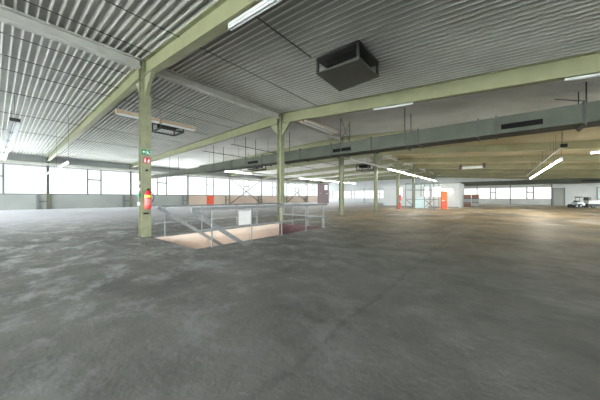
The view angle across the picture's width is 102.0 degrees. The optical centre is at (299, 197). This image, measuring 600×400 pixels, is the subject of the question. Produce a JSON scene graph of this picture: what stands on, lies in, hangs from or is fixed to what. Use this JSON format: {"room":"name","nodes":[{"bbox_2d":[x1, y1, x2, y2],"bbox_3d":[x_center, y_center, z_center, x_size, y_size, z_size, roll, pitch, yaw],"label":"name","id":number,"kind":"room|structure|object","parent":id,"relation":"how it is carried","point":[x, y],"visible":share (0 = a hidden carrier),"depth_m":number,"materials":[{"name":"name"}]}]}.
{"room":"empty warehouse","nodes":[
{"label":"empty warehouse","id":0,"kind":"room"},
{"bbox_2d":[0,152,319,209],"bbox_3d":[-16.847,-1.900,46.249,0.200,6.600,72.400,0,0,39],"label":"wall","id":1,"kind":"structure","parent":0,"point":[7,201],"depth_m":33.74,"materials":[{"name":"paint"}]},
{"bbox_2d":[0,162,43,193],"bbox_3d":[-33.339,-2.125,26.214,0.160,3.450,8.500,0,0,39],"label":"window","id":2,"kind":"structure","parent":1,"relation":"in","point":[3,165],"depth_m":26.88,"materials":[{"name":"grey metal"}]},
{"bbox_2d":[50,166,128,194],"bbox_3d":[-27.937,-2.125,32.776,0.160,3.450,8.500,0,0,39],"label":"window","id":3,"kind":"structure","parent":1,"relation":"in","point":[100,180],"depth_m":33.34,"materials":[{"name":"grey metal"}]},
{"bbox_2d":[17,194,238,195],"bbox_3d":[-16.746,-0.380,46.166,0.060,0.080,72.000,0,0,39],"label":"trim","id":4,"kind":"structure","parent":1,"relation":"attached to","point":[17,194],"depth_m":32.70,"materials":[{"name":"paint"}]},
{"bbox_2d":[0,160,316,184],"bbox_3d":[-16.654,-4.000,46.090,0.300,0.300,72.000,0,0,39],"label":"trim","id":5,"kind":"structure","parent":1,"relation":"attached to","point":[2,161],"depth_m":34.02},
{"bbox_2d":[132,172,186,194],"bbox_3d":[-22.535,-2.125,39.339,0.160,3.450,8.500,0,0,39],"label":"window","id":6,"kind":"structure","parent":1,"relation":"in","point":[157,182],"depth_m":38.88,"materials":[{"name":"grey metal"}]},
{"bbox_2d":[207,196,213,203],"bbox_3d":[-16.915,0.525,45.914,0.120,1.710,1.442,0,0,39],"label":"door","id":7,"kind":"structure","parent":1,"relation":"in","point":[210,199],"depth_m":45.92,"materials":[{"name":"red paint"}]},
{"bbox_2d":[195,176,228,194],"bbox_3d":[-17.133,-2.125,45.901,0.160,3.450,8.500,0,0,39],"label":"window","id":8,"kind":"structure","parent":1,"relation":"in","point":[195,176],"depth_m":46.25,"materials":[{"name":"grey metal"}]},
{"bbox_2d":[239,179,260,195],"bbox_3d":[-11.730,-2.125,52.464,0.160,3.450,8.500,0,0,39],"label":"window","id":9,"kind":"structure","parent":1,"relation":"in","point":[239,179],"depth_m":52.79,"materials":[{"name":"grey metal"}]},
{"bbox_2d":[0,3,440,179],"bbox_3d":[-0.876,-4.895,40.002,32.800,0.191,89.410,0,0,39],"label":"ceiling","id":10,"kind":"structure","parent":0,"point":[29,143],"depth_m":14.34,"materials":[{"name":"paint"}]},
{"bbox_2d":[9,95,19,121],"bbox_3d":[-21.052,-4.227,17.408,19.560,1.314,0.340,0,0,38],"label":"rail","id":11,"kind":"object","parent":10,"relation":"hanging from","point":[10,118],"visible":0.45,"depth_m":11.44,"materials":[{"name":"metal"}]},
{"bbox_2d":[1,147,9,153],"bbox_3d":[-22.180,-3.583,18.292,3.000,0.175,0.400,0,0,38],"label":"lamp","id":12,"kind":"object","parent":11,"relation":"attached to","point":[5,150],"visible":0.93,"depth_m":18.23,"materials":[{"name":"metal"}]},
{"bbox_2d":[2,141,12,148],"bbox_3d":[-19.659,-3.583,16.319,3.000,0.175,0.400,0,0,38],"label":"lamp","id":13,"kind":"object","parent":11,"relation":"attached to","point":[6,144],"visible":0.88,"depth_m":16.27,"materials":[{"name":"metal"}]},
{"bbox_2d":[4,132,15,141],"bbox_3d":[-17.138,-3.583,14.346,3.000,0.175,0.400,0,0,38],"label":"lamp","id":14,"kind":"object","parent":11,"relation":"attached to","point":[9,136],"visible":0.84,"depth_m":14.26,"materials":[{"name":"metal"}]},
{"bbox_2d":[6,121,20,133],"bbox_3d":[-14.617,-3.583,12.374,3.000,0.175,0.400,0,0,38],"label":"lamp","id":15,"kind":"object","parent":11,"relation":"attached to","point":[12,127],"visible":1,"depth_m":12.32,"materials":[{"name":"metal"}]},
{"bbox_2d":[42,116,68,175],"bbox_3d":[-19.861,-3.525,19.458,16.000,2.710,0.060,0,0,39],"label":"rail","id":16,"kind":"object","parent":10,"relation":"hanging from","point":[68,116],"visible":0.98,"depth_m":16.12,"materials":[{"name":"metal"}]},
{"bbox_2d":[0,32,125,73],"bbox_3d":[-8.888,-4.754,6.669,0.024,0.021,7.000,0,0,39],"label":"cable","id":17,"kind":"object","parent":10,"relation":"attached to","point":[0,32],"visible":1,"depth_m":7.88,"materials":[{"name":"metal"}]},
{"bbox_2d":[0,4,140,69],"bbox_3d":[-7.680,-4.640,5.933,0.260,0.320,6.580,0,0,39],"label":"ridge purlin","id":18,"kind":"object","parent":10,"relation":"attached to","point":[12,17],"visible":1,"depth_m":6.98,"materials":[{"name":"paint"}]},
{"bbox_2d":[0,111,180,142],"bbox_3d":[-14.724,-4.786,15.942,0.024,0.021,13.900,0,0,39],"label":"cable","id":19,"kind":"object","parent":10,"relation":"attached to","point":[0,111],"visible":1,"depth_m":15.82,"materials":[{"name":"metal"}]},
{"bbox_2d":[47,61,140,160],"bbox_3d":[-18.024,-4.575,19.014,32.562,0.650,0.240,0,0,40],"label":"roof beam","id":20,"kind":"structure","parent":10,"relation":"attached to","point":[126,86],"depth_m":12.08,"materials":[{"name":"metal"}]},
{"bbox_2d":[0,90,206,134],"bbox_3d":[-11.405,-4.773,13.209,0.024,0.021,13.900,0,0,39],"label":"cable","id":21,"kind":"object","parent":10,"relation":"attached to","point":[0,90],"visible":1,"depth_m":12.48,"materials":[{"name":"metal"}]},
{"bbox_2d":[1,68,229,127],"bbox_3d":[-9.088,-4.764,11.302,0.024,0.021,13.900,0,0,39],"label":"cable","id":22,"kind":"object","parent":10,"relation":"attached to","point":[1,68],"visible":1,"depth_m":10.87,"materials":[{"name":"metal"}]},
{"bbox_2d":[1,54,242,123],"bbox_3d":[-8.008,-4.760,10.413,0.024,0.021,13.900,0,0,39],"label":"cable","id":23,"kind":"object","parent":10,"relation":"attached to","point":[1,54],"visible":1,"depth_m":9.87,"materials":[{"name":"metal"}]},
{"bbox_2d":[115,109,138,118],"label":"lamp","id":24,"kind":"object","parent":10,"relation":"hanging from","point":[131,115],"depth_m":11.99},
{"bbox_2d":[114,108,195,126],"bbox_3d":[-7.624,-4.542,13.238,0.060,0.544,4.050,0,0,39],"label":"rail","id":25,"kind":"object","parent":10,"relation":"hanging from","point":[114,108],"visible":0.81,"depth_m":13.15,"materials":[{"name":"metal"}]},
{"bbox_2d":[160,119,195,131],"bbox_3d":[-6.989,-4.129,14.010,0.238,0.238,1.950,0,0,39],"label":"lamp","id":26,"kind":"object","parent":25,"relation":"hanging from","point":[163,122],"visible":0.97,"depth_m":13.88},
{"bbox_2d":[151,117,159,123],"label":"lamp","id":27,"kind":"object","parent":10,"relation":"hanging from","point":[155,120],"depth_m":13.00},
{"bbox_2d":[152,119,183,135],"bbox_3d":[-8.561,-4.504,15.758,1.440,0.598,1.440,0,0,39],"label":"ceiling air heater","id":28,"kind":"object","parent":10,"relation":"hanging from","point":[159,126],"visible":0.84,"depth_m":15.62,"materials":[{"name":"metal"}]},
{"bbox_2d":[154,68,279,118],"bbox_3d":[-3.294,-4.640,11.260,0.260,0.320,6.580,0,0,39],"label":"ridge purlin","id":29,"kind":"object","parent":10,"relation":"attached to","point":[172,76],"visible":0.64,"depth_m":10.59,"materials":[{"name":"paint"}]},
{"bbox_2d":[213,145,223,171],"bbox_3d":[-7.653,-3.616,22.860,0.040,2.433,1.070,0,0,39],"label":"hanger","id":30,"kind":"object","parent":10,"relation":"hanging from","point":[213,145],"visible":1,"depth_m":22.45,"materials":[{"name":"metal"}]},
{"bbox_2d":[245,137,255,168],"bbox_3d":[-4.027,-3.609,19.874,0.040,2.418,1.070,0,0,39],"label":"hanger","id":31,"kind":"object","parent":10,"relation":"hanging from","point":[245,137],"visible":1,"depth_m":19.47,"materials":[{"name":"metal"}]},
{"bbox_2d":[248,154,265,170],"bbox_3d":[-4.650,-3.895,26.190,1.420,1.879,1.420,0,0,39],"label":"ceiling air heater","id":32,"kind":"object","parent":10,"relation":"hanging from","point":[257,168],"visible":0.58,"depth_m":26.25,"materials":[{"name":"metal"}]},
{"bbox_2d":[187,139,338,169],"bbox_3d":[-8.236,-4.575,30.904,0.240,0.650,32.734,0,0,-45],"label":"roof beam","id":33,"kind":"structure","parent":10,"relation":"attached to","point":[328,141],"depth_m":22.05,"materials":[{"name":"metal"}]},
{"bbox_2d":[231,144,348,167],"bbox_3d":[0.622,-4.321,24.357,0.050,0.991,17.600,0,0,39],"label":"pipe","id":34,"kind":"object","parent":10,"relation":"hanging from","point":[231,144],"visible":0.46,"depth_m":20.28,"materials":[{"name":"metal"}]},
{"bbox_2d":[230,170,350,182],"bbox_3d":[1.082,-3.931,38.290,0.060,1.822,33.500,0,0,39],"label":"rail","id":35,"kind":"object","parent":10,"relation":"hanging from","point":[230,170],"visible":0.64,"depth_m":36.93,"materials":[{"name":"metal"}]},
{"bbox_2d":[229,153,374,175],"bbox_3d":[-3.343,-4.575,36.849,0.240,0.650,32.936,0,0,-42],"label":"roof beam","id":36,"kind":"structure","parent":10,"relation":"attached to","point":[372,154],"depth_m":32.52,"materials":[{"name":"metal"}]},
{"bbox_2d":[291,121,341,140],"bbox_3d":[1.091,-4.640,16.588,0.260,0.320,6.580,0,0,39],"label":"ridge purlin","id":37,"kind":"object","parent":10,"relation":"attached to","point":[335,136],"visible":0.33,"depth_m":16.56,"materials":[{"name":"paint"}]},
{"bbox_2d":[261,159,395,177],"bbox_3d":[1.551,-4.575,42.794,0.240,0.650,33.214,0,0,-39],"label":"roof beam","id":38,"kind":"structure","parent":10,"relation":"attached to","point":[390,161],"depth_m":39.06,"materials":[{"name":"metal"}]},
{"bbox_2d":[286,165,411,179],"bbox_3d":[6.445,-4.575,48.739,0.240,0.650,33.566,0,0,-36],"label":"roof beam","id":39,"kind":"structure","parent":10,"relation":"attached to","point":[402,166],"depth_m":44.83,"materials":[{"name":"metal"}]},
{"bbox_2d":[356,164,373,171],"bbox_3d":[7.052,-3.856,26.401,1.420,1.902,1.420,0,0,39],"label":"ceiling air heater","id":40,"kind":"object","parent":10,"relation":"hanging from","point":[362,166],"visible":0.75,"depth_m":26.16,"materials":[{"name":"metal"}]},
{"bbox_2d":[307,169,424,181],"bbox_3d":[11.338,-4.575,54.683,0.240,0.650,33.990,0,0,-34],"label":"roof beam","id":41,"kind":"structure","parent":10,"relation":"attached to","point":[418,170],"depth_m":50.83,"materials":[{"name":"metal"}]},
{"bbox_2d":[320,172,431,182],"bbox_3d":[15.597,-4.575,59.856,0.240,0.650,33.877,0,0,-35],"label":"roof beam","id":42,"kind":"structure","parent":10,"relation":"attached to","point":[428,173],"depth_m":55.24,"materials":[{"name":"metal"}]},
{"bbox_2d":[330,175,439,182],"bbox_3d":[17.789,-4.575,62.520,32.654,0.650,0.240,0,0,44],"label":"roof beam","id":43,"kind":"structure","parent":10,"relation":"attached to","point":[427,176],"depth_m":58.02,"materials":[{"name":"metal"}]},
{"bbox_2d":[383,155,398,160],"bbox_3d":[9.861,-4.640,27.242,0.260,0.320,6.580,0,0,39],"label":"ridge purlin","id":44,"kind":"object","parent":10,"relation":"attached to","point":[386,156],"visible":0.62,"depth_m":28.06,"materials":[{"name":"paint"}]},
{"bbox_2d":[175,229,278,248],"bbox_3d":[-3.174,3.250,10.903,0.200,3.100,6.600,0,0,39],"label":"wall","id":45,"kind":"structure","parent":0,"point":[204,243],"depth_m":10.76,"materials":[{"name":"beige paint"}]},
{"bbox_2d":[157,223,317,248],"bbox_3d":[-1.970,1.551,9.911,2.920,0.298,6.200,0,0,39],"label":"trim","id":46,"kind":"structure","parent":45,"relation":"attached to","point":[236,231],"depth_m":10.24,"materials":[{"name":"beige paint"}]},
{"bbox_2d":[279,229,299,234],"bbox_3d":[0.064,3.250,12.382,2.920,3.100,0.200,0,0,39],"label":"wall","id":47,"kind":"structure","parent":0,"point":[284,231],"depth_m":12.89,"materials":[{"name":"red paint"}]},
{"bbox_2d":[279,223,321,230],"bbox_3d":[-0.006,1.551,12.297,2.880,0.298,0.020,0,0,39],"label":"wall","id":48,"kind":"structure","parent":47,"relation":"attached to","point":[284,226],"depth_m":12.47,"materials":[{"name":"red paint"}]},
{"bbox_2d":[0,202,599,399],"bbox_3d":[8.052,1.550,25.752,64.700,0.300,72.400,0,0,39],"label":"floor","id":49,"kind":"structure","parent":0,"point":[483,302],"depth_m":3.18,"materials":[{"name":"concrete"}]},
{"bbox_2d":[36,158,48,208],"bbox_3d":[-30.686,-1.675,28.997,0.240,6.150,1.070,0,0,39],"label":"wall post","id":50,"kind":"object","parent":49,"relation":"on","point":[47,168],"visible":0.77,"depth_m":29.16,"materials":[{"name":"metal"}]},
{"bbox_2d":[123,165,131,206],"bbox_3d":[-25.283,-1.675,35.559,0.240,6.150,1.070,0,0,39],"label":"wall post","id":51,"kind":"object","parent":49,"relation":"on","point":[130,174],"visible":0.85,"depth_m":35.87,"materials":[{"name":"metal"}]},
{"bbox_2d":[136,59,154,237],"bbox_3d":[-5.487,-1.690,8.597,1.540,6.180,0.400,0,0,39],"label":"steel column","id":52,"kind":"structure","parent":49,"relation":"on","point":[144,85],"depth_m":8.48,"materials":[{"name":"metal"}]},
{"bbox_2d":[141,149,151,154],"bbox_3d":[-5.364,-1.585,8.496,0.010,0.170,0.320,0,0,39],"label":"exit sign","id":53,"kind":"object","parent":52,"relation":"attached to","point":[143,151],"visible":1,"depth_m":8.49,"materials":[{"name":"plastic"}]},
{"bbox_2d":[144,188,153,208],"bbox_3d":[-5.256,0.026,8.418,0.290,0.747,0.232,0,0,2],"label":"fire extinguisher","id":54,"kind":"object","parent":52,"relation":"attached to","point":[148,200],"visible":1,"depth_m":8.34,"materials":[{"name":"red metal"}]},
{"bbox_2d":[143,0,262,75],"bbox_3d":[6.758,-3.257,-1.483,31.720,3.086,0.240,0,0,39],"label":"roof beam","id":55,"kind":"structure","parent":52,"relation":"on","point":[212,22],"depth_m":6.19,"materials":[{"name":"metal"}]},
{"bbox_2d":[228,0,281,30],"bbox_3d":[-0.271,-3.617,4.303,3.300,0.388,0.108,0,0,39],"label":"lamp","id":56,"kind":"object","parent":55,"relation":"attached to","point":[264,5],"visible":1,"depth_m":4.84,"materials":[{"name":"plastic"}]},
{"bbox_2d":[182,175,188,204],"bbox_3d":[-19.881,-1.675,42.122,0.240,6.150,1.070,0,0,39],"label":"wall post","id":57,"kind":"object","parent":49,"relation":"on","point":[183,200],"visible":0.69,"depth_m":42.41,"materials":[{"name":"metal"}]},
{"bbox_2d":[155,203,279,244],"bbox_3d":[-3.059,1.515,10.905,0.165,2.460,6.250,0,0,39],"label":"stair railing","id":58,"kind":"object","parent":49,"relation":"on","point":[159,208],"visible":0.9,"depth_m":9.61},
{"bbox_2d":[239,210,250,224],"bbox_3d":[-2.586,0.985,11.491,0.020,0.730,0.760,0,0,39],"label":"panel","id":59,"kind":"object","parent":58,"relation":"attached to","point":[244,216],"visible":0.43,"depth_m":11.44,"materials":[{"name":"metal"}]},
{"bbox_2d":[225,176,229,203],"bbox_3d":[-14.479,-1.675,48.684,0.240,6.150,1.070,0,0,39],"label":"wall post","id":60,"kind":"object","parent":49,"relation":"on","point":[226,199],"visible":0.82,"depth_m":48.99,"materials":[{"name":"metal"}]},
{"bbox_2d":[191,203,326,246],"bbox_3d":[-0.810,1.288,8.944,0.140,2.026,6.534,0,0,39],"label":"stair railing","id":61,"kind":"object","parent":49,"relation":"on","point":[211,223],"visible":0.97,"depth_m":7.51,"materials":[{"name":"metal"}]},
{"bbox_2d":[258,178,261,202],"bbox_3d":[-9.077,-1.675,55.247,0.240,6.150,1.070,0,0,39],"label":"wall post","id":62,"kind":"object","parent":49,"relation":"on","point":[261,178],"visible":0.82,"depth_m":55.56,"materials":[{"name":"metal"}]},
{"bbox_2d":[230,180,259,203],"bbox_3d":[-11.553,-1.275,52.318,0.190,5.134,7.954,0,0,39],"label":"brace","id":63,"kind":"object","parent":62,"relation":"attached to","point":[232,180],"visible":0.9,"depth_m":52.03,"materials":[{"name":"metal"}]},
{"bbox_2d":[271,113,290,220],"bbox_3d":[-1.102,-1.690,13.924,1.540,6.180,0.400,0,0,39],"label":"steel column","id":64,"kind":"structure","parent":49,"relation":"on","point":[280,129],"depth_m":13.90,"materials":[{"name":"metal"}]},
{"bbox_2d":[129,113,279,167],"bbox_3d":[-13.130,-4.575,24.959,32.609,0.650,0.240,0,0,43],"label":"roof beam","id":65,"kind":"structure","parent":64,"relation":"on","point":[267,122],"depth_m":18.33,"materials":[{"name":"metal"}]},
{"bbox_2d":[280,50,599,122],"bbox_3d":[11.143,-3.257,3.844,31.720,3.086,0.240,0,0,39],"label":"roof beam","id":66,"kind":"structure","parent":64,"relation":"on","point":[559,69],"depth_m":8.27,"materials":[{"name":"metal"}]},
{"bbox_2d":[300,120,333,134],"bbox_3d":[1.091,-4.130,14.385,0.162,0.162,3.300,0,0,39],"label":"lamp","id":67,"kind":"object","parent":66,"relation":"attached to","point":[303,122],"visible":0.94,"depth_m":14.17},
{"bbox_2d":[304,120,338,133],"bbox_3d":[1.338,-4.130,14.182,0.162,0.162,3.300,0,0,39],"label":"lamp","id":68,"kind":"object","parent":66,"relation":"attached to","point":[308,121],"visible":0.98,"depth_m":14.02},
{"bbox_2d":[373,103,412,110],"bbox_3d":[3.764,-3.700,9.918,1.600,0.196,0.076,0,0,39],"label":"lamp","id":69,"kind":"object","parent":66,"relation":"attached to","point":[406,104],"visible":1,"depth_m":9.88,"materials":[{"name":"plastic"}]},
{"bbox_2d":[564,73,599,81],"bbox_3d":[8.088,-3.252,6.359,1.600,0.196,0.076,0,0,39],"label":"lamp","id":70,"kind":"object","parent":66,"relation":"attached to","point":[596,74],"visible":1,"depth_m":6.64,"materials":[{"name":"plastic"}]},
{"bbox_2d":[280,203,322,226],"bbox_3d":[0.059,0.843,12.360,2.940,1.115,0.050,0,0,39],"label":"stair railing","id":71,"kind":"object","parent":49,"relation":"on","point":[292,214],"visible":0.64,"depth_m":12.07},
{"bbox_2d":[305,181,307,202],"bbox_3d":[1.727,-1.675,68.372,0.240,6.150,1.070,0,0,39],"label":"wall post","id":72,"kind":"object","parent":49,"relation":"on","point":[306,196],"visible":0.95,"depth_m":68.66,"materials":[{"name":"metal"}]},
{"bbox_2d":[317,184,328,202],"bbox_3d":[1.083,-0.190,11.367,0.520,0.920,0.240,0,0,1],"label":"door","id":73,"kind":"structure","parent":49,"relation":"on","point":[322,189],"depth_m":11.27,"materials":[{"name":"brown paint"}]},
{"bbox_2d":[339,137,343,214],"bbox_3d":[3.284,-1.690,19.251,1.540,6.180,0.400,0,0,39],"label":"steel column","id":74,"kind":"structure","parent":49,"relation":"on","point":[341,159],"depth_m":19.23,"materials":[{"name":"metal"}]},
{"bbox_2d":[342,126,599,141],"bbox_3d":[15.528,-3.257,9.171,31.720,3.086,0.240,0,0,39],"label":"roof beam","id":75,"kind":"structure","parent":74,"relation":"on","point":[354,137],"depth_m":17.85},
{"bbox_2d":[369,153,382,210],"bbox_3d":[7.669,-1.690,24.578,1.540,6.180,0.400,0,0,39],"label":"steel column","id":76,"kind":"structure","parent":49,"relation":"on","point":[375,159],"depth_m":24.58,"materials":[{"name":"metal"}]},
{"bbox_2d":[377,140,599,155],"bbox_3d":[19.914,-3.257,14.499,31.720,3.086,0.240,0,0,39],"label":"roof beam","id":77,"kind":"structure","parent":76,"relation":"on","point":[581,144],"depth_m":18.31,"materials":[{"name":"metal"}]},
{"bbox_2d":[392,159,403,208],"bbox_3d":[12.054,-1.690,29.906,1.540,6.180,0.400,0,0,39],"label":"steel column","id":78,"kind":"structure","parent":49,"relation":"on","point":[397,165],"depth_m":29.88,"materials":[{"name":"metal"}]},
{"bbox_2d":[399,154,599,162],"bbox_3d":[24.299,-3.257,19.826,31.720,3.086,0.240,0,0,39],"label":"roof beam","id":79,"kind":"structure","parent":78,"relation":"on","point":[578,157],"depth_m":23.52,"materials":[{"name":"metal"}]},
{"bbox_2d":[408,165,418,205],"bbox_3d":[16.439,-1.690,35.233,1.540,6.180,0.400,0,0,39],"label":"steel column","id":80,"kind":"structure","parent":49,"relation":"on","point":[413,170],"depth_m":35.22,"materials":[{"name":"metal"}]},
{"bbox_2d":[414,163,599,168],"bbox_3d":[28.684,-3.257,25.153,31.720,3.086,0.240,0,0,39],"label":"roof beam","id":81,"kind":"structure","parent":80,"relation":"on","point":[557,165],"depth_m":27.88,"materials":[{"name":"metal"}]},
{"bbox_2d":[405,182,438,209],"bbox_3d":[15.210,-0.190,30.199,3.170,3.180,3.105,0,0,39],"label":"wire cage","id":82,"kind":"object","parent":49,"relation":"on","point":[419,202],"visible":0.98,"depth_m":29.02,"materials":[{"name":"paint"}]},
{"bbox_2d":[429,172,437,181],"bbox_3d":[25.210,-1.690,45.887,1.540,6.180,0.400,0,0,39],"label":"steel column","id":83,"kind":"structure","parent":49,"relation":"on","point":[432,176],"depth_m":45.86,"materials":[{"name":"metal"}]},
{"bbox_2d":[434,172,599,177],"bbox_3d":[37.455,-3.257,35.807,31.720,3.086,0.240,0,0,39],"label":"roof beam","id":84,"kind":"structure","parent":83,"relation":"on","point":[435,173],"depth_m":38.07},
{"bbox_2d":[440,191,446,208],"bbox_3d":[17.363,0.325,29.345,0.600,2.150,0.420,0,0,9],"label":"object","id":85,"kind":"structure","parent":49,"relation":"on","point":[443,194],"depth_m":29.16,"materials":[{"name":"orange paint"}]},
{"bbox_2d":[567,197,584,207],"bbox_3d":[37.712,0.638,33.093,1.570,1.516,0.990,0,0,0],"label":"equipment cart","id":86,"kind":"object","parent":49,"relation":"on","point":[575,204],"visible":1,"depth_m":32.80,"materials":[{"name":"metal"}]},
{"bbox_2d":[583,197,599,207],"bbox_3d":[39.809,0.674,33.089,1.900,1.447,0.990,0,0,0],"label":"equipment cart","id":87,"kind":"object","parent":49,"relation":"on","point":[593,204],"visible":0.92,"depth_m":32.82,"materials":[{"name":"metal"}]},
{"bbox_2d":[0,0,599,168],"bbox_3d":[20.771,-3.569,15.399,31.900,2.642,72.580,0,0,39],"label":"ceiling","id":88,"kind":"structure","parent":0,"point":[414,43],"depth_m":6.99,"materials":[{"name":"paint"}]},
{"bbox_2d":[23,0,150,52],"bbox_3d":[-7.035,-4.670,5.143,0.024,0.021,7.000,0,0,39],"label":"cable","id":89,"kind":"object","parent":88,"relation":"attached to","point":[23,0],"visible":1,"depth_m":6.55,"materials":[{"name":"metal"}]},
{"bbox_2d":[105,0,317,106],"bbox_3d":[-3.530,-4.534,6.726,0.024,0.021,13.900,0,0,39],"label":"cable","id":90,"kind":"object","parent":88,"relation":"attached to","point":[105,0],"visible":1,"depth_m":7.89,"materials":[{"name":"metal"}]},
{"bbox_2d":[255,16,310,57],"bbox_3d":[-0.869,-4.324,6.025,0.036,0.031,3.800,0,0,39],"label":"cable","id":91,"kind":"object","parent":88,"relation":"attached to","point":[255,16],"visible":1,"depth_m":6.47,"materials":[{"name":"metal"}]},
{"bbox_2d":[340,118,349,157],"bbox_3d":[2.680,-3.495,14.353,0.070,2.189,1.070,0,0,39],"label":"hanger","id":92,"kind":"object","parent":88,"relation":"hanging from","point":[340,118],"visible":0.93,"depth_m":14.07,"materials":[{"name":"metal"}]},
{"bbox_2d":[151,100,599,178],"bbox_3d":[-4.428,-2.830,20.192,41.497,0.760,1.050,0,0,39],"label":"air duct","id":93,"kind":"object","parent":92,"relation":"hanging from","point":[569,117],"visible":1,"depth_m":10.72,"materials":[{"name":"metal"}]},
{"bbox_2d":[247,160,257,164],"bbox_3d":[-3.686,-2.740,18.945,1.252,0.250,0.030,0,0,39],"label":"grille","id":94,"kind":"object","parent":93,"relation":"attached to","point":[249,162],"depth_m":18.96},
{"bbox_2d":[332,146,350,152],"bbox_3d":[2.389,-2.740,13.944,1.222,0.250,0.030,0,0,39],"label":"grille","id":95,"kind":"object","parent":93,"relation":"attached to","point":[344,149],"depth_m":13.90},
{"bbox_2d":[500,118,543,130],"bbox_3d":[8.279,-2.740,9.096,1.213,0.250,0.030,0,0,39],"label":"grille","id":96,"kind":"object","parent":93,"relation":"attached to","point":[527,123],"depth_m":9.08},
{"bbox_2d":[316,39,378,91],"bbox_3d":[1.482,-3.970,7.504,1.410,0.541,1.410,0,0,39],"label":"ceiling air heater","id":97,"kind":"object","parent":88,"relation":"hanging from","point":[349,65],"visible":1,"depth_m":7.24,"materials":[{"name":"metal"}]},
{"bbox_2d":[316,56,378,91],"bbox_3d":[1.482,-3.750,7.504,1.410,0.100,1.410,0,0,39],"label":"panel","id":98,"kind":"object","parent":97,"relation":"on","point":[352,72],"depth_m":7.36,"materials":[{"name":"metal"}]},
{"bbox_2d":[404,108,410,150],"bbox_3d":[5.387,-3.354,12.125,0.040,1.908,1.070,0,0,39],"label":"hanger","id":99,"kind":"object","parent":88,"relation":"hanging from","point":[404,108],"visible":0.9,"depth_m":11.72,"materials":[{"name":"metal"}]},
{"bbox_2d":[459,163,485,168],"bbox_3d":[18.435,-3.694,26.013,2.300,1.188,0.500,0,0,39],"label":"heater","id":100,"kind":"object","parent":88,"relation":"hanging from","point":[484,164],"visible":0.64,"depth_m":25.87,"materials":[{"name":"brown paint"}]},
{"bbox_2d":[440,175,569,179],"bbox_3d":[41.840,-3.257,41.135,31.720,3.086,0.240,0,0,39],"label":"roof beam","id":101,"kind":"structure","parent":88,"relation":"attached to","point":[446,176],"depth_m":44.91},
{"bbox_2d":[421,178,599,185],"bbox_3d":[32.547,-2.400,41.111,30.000,0.800,0.950,0,0,39],"label":"roof beam","id":102,"kind":"structure","parent":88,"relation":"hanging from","point":[571,180],"depth_m":37.62,"materials":[{"name":"metal"}]},
{"bbox_2d":[425,169,599,173],"bbox_3d":[33.070,-3.257,30.480,31.720,3.086,0.240,0,0,39],"label":"roof beam","id":103,"kind":"structure","parent":88,"relation":"attached to","point":[547,171],"depth_m":32.96,"materials":[{"name":"metal"}]},
{"bbox_2d":[526,131,562,175],"bbox_3d":[21.392,-3.283,21.895,0.060,1.066,23.000,0,0,39],"label":"rail","id":104,"kind":"object","parent":88,"relation":"hanging from","point":[562,131],"visible":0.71,"depth_m":16.03,"materials":[{"name":"metal"}]},
{"bbox_2d":[531,132,562,176],"bbox_3d":[21.158,-3.062,21.375,0.060,1.484,19.100,0,0,39],"label":"rail","id":105,"kind":"object","parent":88,"relation":"hanging from","point":[561,132],"visible":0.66,"depth_m":17.77,"materials":[{"name":"metal"}]},
{"bbox_2d":[554,81,586,131],"bbox_3d":[9.565,-3.124,8.686,0.730,1.447,1.070,0,0,39],"label":"hanger","id":106,"kind":"object","parent":88,"relation":"hanging from","point":[578,100],"visible":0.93,"depth_m":8.08,"materials":[{"name":"metal"}]},
{"bbox_2d":[383,183,463,207],"bbox_3d":[19.397,-0.250,38.432,10.300,3.300,6.000,0,0,39],"label":"wall","id":107,"kind":"structure","parent":0,"point":[455,197],"depth_m":35.83,"materials":[{"name":"white paint"}]},
{"bbox_2d":[383,183,463,185],"bbox_3d":[19.397,-1.960,38.432,10.400,0.120,6.100,0,0,39],"label":"trim","id":108,"kind":"structure","parent":107,"relation":"on","point":[430,183],"depth_m":35.82,"materials":[{"name":"metal"}]},
{"bbox_2d":[423,187,429,196],"bbox_3d":[18.398,-0.800,35.331,0.820,1.520,0.060,0,0,39],"label":"window","id":109,"kind":"structure","parent":107,"relation":"in","point":[427,193],"depth_m":35.25,"materials":[{"name":"white"}]},
{"bbox_2d":[432,186,441,196],"bbox_3d":[19.401,-0.800,34.504,1.220,1.520,0.060,0,0,39],"label":"window","id":110,"kind":"structure","parent":107,"relation":"in","point":[436,192],"depth_m":34.43,"materials":[{"name":"white"}]},
{"bbox_2d":[320,177,599,205],"bbox_3d":[30.996,-1.900,53.624,64.700,6.600,0.200,0,0,39],"label":"wall","id":111,"kind":"structure","parent":0,"point":[573,190],"depth_m":47.53,"materials":[{"name":"white paint"}]},
{"bbox_2d":[347,202,529,204],"bbox_3d":[25.126,1.340,58.294,49.300,0.120,0.050,0,0,39],"label":"trim","id":112,"kind":"structure","parent":111,"relation":"attached to","point":[347,202],"depth_m":47.84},
{"bbox_2d":[477,184,551,204],"bbox_3d":[27.922,-0.550,55.947,42.140,3.900,0.120,0,0,39],"label":"trim","id":113,"kind":"structure","parent":111,"relation":"attached to","point":[551,184],"depth_m":46.03,"materials":[{"name":"paint"}]},
{"bbox_2d":[511,187,533,198],"bbox_3d":[42.113,-0.810,44.472,5.500,2.180,0.160,0,0,39],"label":"window","id":114,"kind":"structure","parent":111,"relation":"in","point":[511,187],"depth_m":44.72,"materials":[{"name":"grey metal"}]},
{"bbox_2d":[553,188,564,205],"bbox_3d":[44.801,-0.135,42.072,1.500,3.030,0.090,0,0,39],"label":"door","id":115,"kind":"structure","parent":111,"relation":"in","point":[558,193],"depth_m":42.00,"materials":[{"name":"paint"}]},
{"bbox_3d":[8.052,-3.782,25.752,64.900,2.836,72.600,0,0,39],"label":"ceiling slab","id":116,"kind":"structure","parent":0,"visible":0},
{"bbox_2d":[0,163,295,183],"bbox_3d":[-17.114,-3.600,43.878,0.100,0.100,54.000,0,0,39],"label":"pipe","id":117,"kind":"object","parent":116,"relation":"hanging from","point":[0,163],"visible":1,"depth_m":32.42,"materials":[{"name":"metal"}]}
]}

